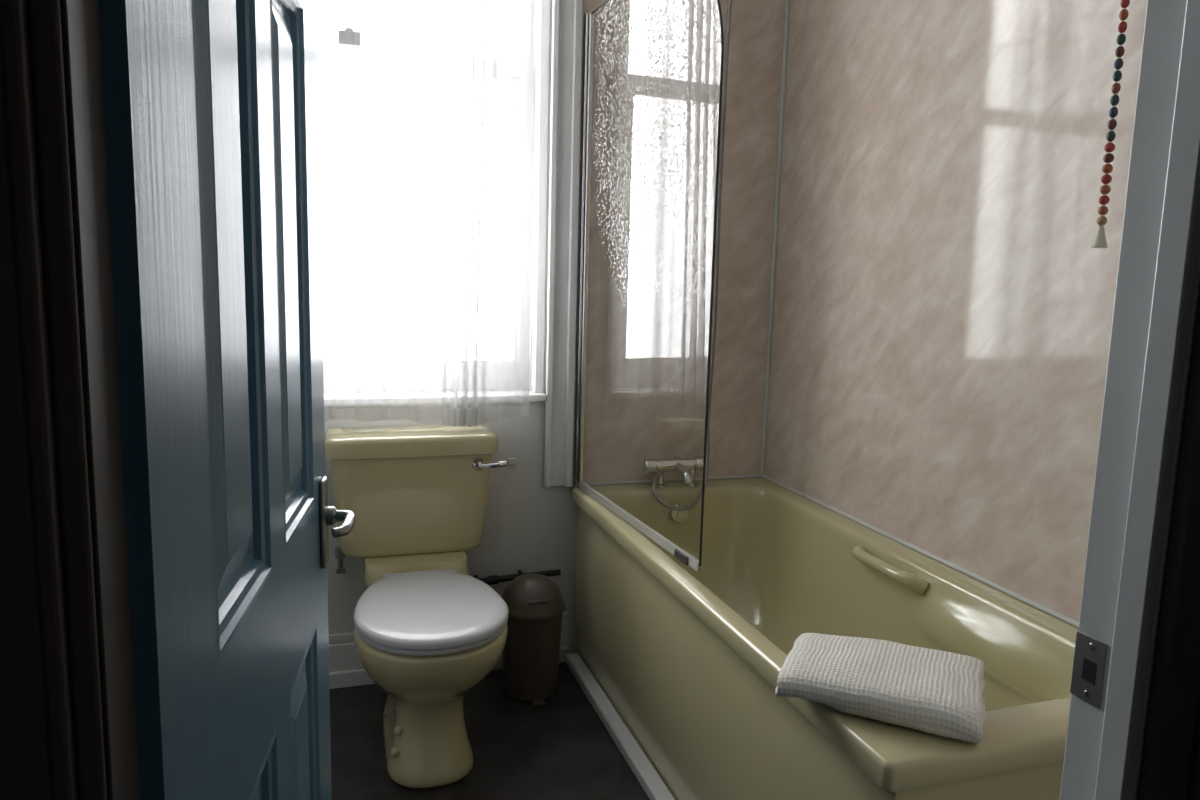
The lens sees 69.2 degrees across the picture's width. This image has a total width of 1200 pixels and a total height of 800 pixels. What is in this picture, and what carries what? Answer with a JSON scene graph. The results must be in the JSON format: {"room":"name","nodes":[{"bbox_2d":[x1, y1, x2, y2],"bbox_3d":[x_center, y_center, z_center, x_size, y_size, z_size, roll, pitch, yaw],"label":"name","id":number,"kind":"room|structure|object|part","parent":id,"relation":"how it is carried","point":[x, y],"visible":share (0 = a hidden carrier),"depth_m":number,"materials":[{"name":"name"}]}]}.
{"room":"bathroom","nodes":[
{"label":"bathroom","id":0,"kind":"room"},
{"bbox_2d":[324,0,578,653],"bbox_3d":[-0.508,-0.451,2.686,2.370,2.600,0.300,-1,9,-18],"label":"wall","id":1,"kind":"structure","parent":0,"point":[530,526],"depth_m":2.72,"materials":[{"name":"paint"}]},
{"bbox_2d":[324,0,536,426],"bbox_3d":[-0.640,-0.748,2.373,1.012,1.669,0.094,-1,9,-16],"label":"sheer curtain","id":2,"kind":"object","parent":1,"relation":"attached to","point":[475,415],"visible":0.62,"depth_m":2.47,"materials":[{"name":"white fabric"}]},
{"bbox_2d":[317,0,550,396],"bbox_3d":[-0.636,-0.797,2.539,0.950,1.580,0.200,-1,9,-18],"label":"window","id":3,"kind":"structure","parent":1,"relation":"in","point":[543,6],"depth_m":2.61,"materials":[{"name":"white plastic"}]},
{"bbox_2d":[338,27,360,44],"bbox_3d":[-0.705,-1.020,2.445,0.060,0.045,0.043,-1,9,-18],"label":"fastener","id":4,"kind":"object","parent":3,"relation":"attached to","point":[347,36],"visible":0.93,"depth_m":2.43,"materials":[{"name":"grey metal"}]},
{"bbox_3d":[-0.628,-1.259,2.487,0.890,0.590,0.040,-1,9,-18],"label":"upper sash","id":5,"kind":"part","parent":3,"relation":"part of","materials":[{"name":"white glass"}]},
{"bbox_3d":[-0.634,-0.513,2.551,0.890,0.985,0.040,-1,9,-18],"label":"lower sash","id":6,"kind":"part","parent":3,"relation":"part of","materials":[{"name":"white glass"}]},
{"bbox_2d":[324,393,546,405],"bbox_3d":[-0.635,0.002,2.538,0.981,0.024,0.032,-1,9,-18],"label":"sill","id":7,"kind":"structure","parent":1,"relation":"attached to","point":[533,397],"depth_m":2.56,"materials":[{"name":"white paint"}]},
{"bbox_2d":[329,612,568,688],"bbox_3d":[-0.813,0.783,2.604,1.492,0.165,0.026,-1,9,-18],"label":"baseboard","id":8,"kind":"structure","parent":1,"relation":"attached to","point":[346,669],"depth_m":2.62,"materials":[{"name":"white paint"}]},
{"bbox_2d":[507,457,516,464],"bbox_3d":[-0.273,0.190,2.695,0.030,0.022,0.008,-1,9,-18],"label":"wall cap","id":9,"kind":"object","parent":1,"relation":"attached to","point":[510,461],"visible":1,"depth_m":2.69,"materials":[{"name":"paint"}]},
{"bbox_2d":[474,569,560,584],"bbox_3d":[-0.274,0.551,2.723,0.301,0.032,0.059,-1,9,-18],"label":"pipe","id":10,"kind":"object","parent":1,"relation":"attached to","point":[494,579],"visible":0.64,"depth_m":2.70,"materials":[{"name":"black metal"}]},
{"bbox_2d":[544,0,582,487],"bbox_3d":[-0.106,-0.723,2.598,0.088,2.014,0.030,-1,9,-18],"label":"trim","id":11,"kind":"structure","parent":1,"relation":"attached to","point":[567,15],"depth_m":2.63,"materials":[{"name":"white paint"}]},
{"bbox_2d":[572,0,785,484],"bbox_3d":[0.257,-0.732,2.724,0.678,2.014,0.008,-1,9,-18],"label":"wall panel","id":12,"kind":"object","parent":1,"relation":"attached to","point":[657,63],"visible":0.89,"depth_m":2.75,"materials":[{"name":"stone"}]},
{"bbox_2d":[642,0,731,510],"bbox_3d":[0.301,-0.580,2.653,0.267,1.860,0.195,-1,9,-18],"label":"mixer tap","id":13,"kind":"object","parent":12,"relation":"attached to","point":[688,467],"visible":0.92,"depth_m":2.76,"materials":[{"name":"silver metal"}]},
{"bbox_2d":[760,0,789,474],"bbox_3d":[0.578,-0.740,2.815,0.012,2.007,0.012,-1,9,-18],"label":"trim","id":14,"kind":"structure","parent":1,"relation":"attached to","point":[787,3],"depth_m":2.84,"materials":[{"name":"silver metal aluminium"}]},
{"bbox_2d":[330,662,649,799],"bbox_3d":[0.045,1.145,1.038,2.370,0.060,4.200,-1,9,-18],"label":"floor","id":15,"kind":"structure","parent":0,"point":[560,749],"depth_m":2.30,"materials":[{"name":"tile"}]},
{"bbox_2d":[325,425,508,788],"bbox_3d":[-0.457,0.521,2.287,0.493,0.793,0.753,-1,9,-18],"label":"toilet","id":16,"kind":"object","parent":15,"relation":"on","point":[427,632],"visible":0.98,"depth_m":2.30,"materials":[{"name":"ceramic"}]},
{"bbox_3d":[-0.539,0.118,2.497,0.480,0.059,0.189,-1,9,-18],"label":"cistern lid","id":17,"kind":"part","parent":16,"relation":"part of","materials":[{"name":"ceramic"}]},
{"bbox_2d":[362,551,468,587],"bbox_3d":[-0.535,0.482,2.514,0.290,0.082,0.253,-1,9,-18],"label":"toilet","id":18,"kind":"object","parent":16,"relation":"attached to","point":[377,566],"depth_m":2.44,"materials":[{"name":"ceramic"}]},
{"bbox_3d":[-0.420,0.506,2.153,0.368,0.025,0.483,-1,9,-18],"label":"seat lid","id":19,"kind":"part","parent":16,"relation":"part of","materials":[{"name":"plastic"}]},
{"bbox_3d":[-0.315,0.186,2.473,0.101,0.038,0.033,2,8,5],"label":"flush lever","id":20,"kind":"part","parent":16,"relation":"part of","materials":[{"name":"silver metal"}]},
{"bbox_2d":[502,573,564,706],"bbox_3d":[-0.204,0.700,2.602,0.198,0.360,0.211,-1,9,-18],"label":"pedal bin","id":21,"kind":"object","parent":15,"relation":"on","point":[535,603],"visible":0.92,"depth_m":2.54,"materials":[{"name":"plastic"}]},
{"bbox_3d":[-0.202,0.573,2.590,0.198,0.105,0.198,-1,9,-18],"label":"dome lid","id":22,"kind":"part","parent":21,"relation":"part of","materials":[{"name":"plastic"}]},
{"bbox_2d":[566,653,674,799],"bbox_3d":[0.149,0.952,2.069,0.044,0.034,1.602,-1,9,-18],"label":"baseboard","id":23,"kind":"object","parent":15,"relation":"on","point":[640,765],"visible":1,"depth_m":2.34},
{"bbox_2d":[572,477,1077,799],"bbox_3d":[0.471,0.674,2.130,0.676,0.581,1.642,-1,9,-18],"label":"bathtub","id":24,"kind":"object","parent":15,"relation":"on","point":[690,661],"visible":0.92,"depth_m":1.98,"materials":[{"name":"ceramic"}]},
{"bbox_2d":[574,0,723,571],"bbox_3d":[0.096,-0.369,2.271,0.024,1.422,0.847,-2,9,-21],"label":"screen","id":25,"kind":"object","parent":24,"relation":"on","point":[680,554],"visible":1,"depth_m":2.58,"materials":[{"name":"clear glass"}]},
{"bbox_2d":[573,474,1078,626],"bbox_3d":[0.481,0.381,2.090,0.674,0.009,1.642,-1,9,-18],"label":"seal","id":26,"kind":"object","parent":24,"relation":"on","point":[1022,598],"visible":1,"depth_m":2.30,"materials":[{"name":"white plastic"}]},
{"bbox_2d":[775,633,985,743],"bbox_3d":[0.457,0.453,1.410,0.309,0.058,0.229,5,9,24],"label":"folded towel","id":27,"kind":"object","parent":24,"relation":"on","point":[937,692],"visible":1,"depth_m":1.36,"materials":[{"name":"fabric"}]},
{"bbox_3d":[0.713,0.421,2.180,0.068,0.050,0.291,-1,9,-18],"label":"grip handle","id":28,"kind":"part","parent":24,"relation":"part of","materials":[{"name":"ceramic"}]},
{"bbox_2d":[0,0,1199,799],"bbox_3d":[0.096,0.124,0.595,0.922,2.090,0.022,-1,9,-18],"label":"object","id":29,"kind":"structure","parent":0,"point":[52,740],"depth_m":0.46,"materials":[{"name":"black"}]},
{"bbox_2d":[764,0,1146,624],"bbox_3d":[0.921,-0.307,1.945,0.100,2.600,2.000,-1,9,-18],"label":"wall","id":30,"kind":"structure","parent":0,"point":[943,305],"depth_m":2.05,"materials":[{"name":"stone"}]},
{"bbox_3d":[0.114,-1.487,0.658,2.370,0.060,4.200,-1,9,-18],"label":"ceiling","id":31,"kind":"structure","parent":0,"visible":0},
{"bbox_2d":[1091,0,1129,247],"bbox_3d":[0.875,-0.896,1.405,0.070,1.282,0.070,-1,9,-18],"label":"pull cord","id":32,"kind":"object","parent":31,"relation":"hanging from","point":[1099,241],"visible":1,"depth_m":1.47,"materials":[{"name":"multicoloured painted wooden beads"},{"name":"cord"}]},
{"bbox_3d":[0.151,-0.137,0.624,2.370,2.600,0.075,-1,9,-18],"label":"wall","id":33,"kind":"structure","parent":0,"visible":0},
{"bbox_2d":[98,0,331,799],"bbox_3d":[-0.375,0.108,0.945,0.040,1.973,0.770,0,8,-10],"label":"door","id":34,"kind":"structure","parent":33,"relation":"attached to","point":[206,726],"depth_m":0.63,"materials":[{"name":"blue paint"}]},
{"bbox_2d":[192,0,319,799],"bbox_3d":[-0.376,0.070,0.952,0.042,1.670,0.515,0,8,-10],"label":"panels","id":35,"kind":"object","parent":34,"relation":"attached to","point":[224,31],"visible":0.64,"depth_m":0.86,"materials":[{"name":"blue paint"}]},
{"bbox_2d":[319,476,328,568],"bbox_3d":[-0.410,0.182,1.292,0.008,0.134,0.038,0,8,-10],"label":"plate","id":36,"kind":"object","parent":34,"relation":"attached to","point":[323,484],"visible":0.97,"depth_m":1.28,"materials":[{"name":"metal"}]},
{"bbox_2d":[325,506,355,537],"bbox_3d":[-0.380,0.177,1.260,0.048,0.028,0.099,0,8,-10],"label":"lever","id":37,"kind":"object","parent":36,"relation":"attached to","point":[332,515],"visible":1,"depth_m":1.28,"materials":[{"name":"metal"}]},
{"bbox_2d":[60,0,1199,799],"bbox_3d":[0.085,0.147,0.646,0.843,2.030,0.075,-1,9,-18],"label":"trim","id":38,"kind":"structure","parent":33,"relation":"attached to","point":[1157,290],"depth_m":0.71,"materials":[{"name":"wood"}]},
{"bbox_2d":[1070,630,1107,708],"bbox_3d":[0.448,0.247,0.799,0.003,0.062,0.034,-1,9,-18],"label":"strike plate","id":39,"kind":"object","parent":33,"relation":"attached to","point":[1090,654],"visible":1,"depth_m":0.80,"materials":[{"name":"metal"}]}
]}

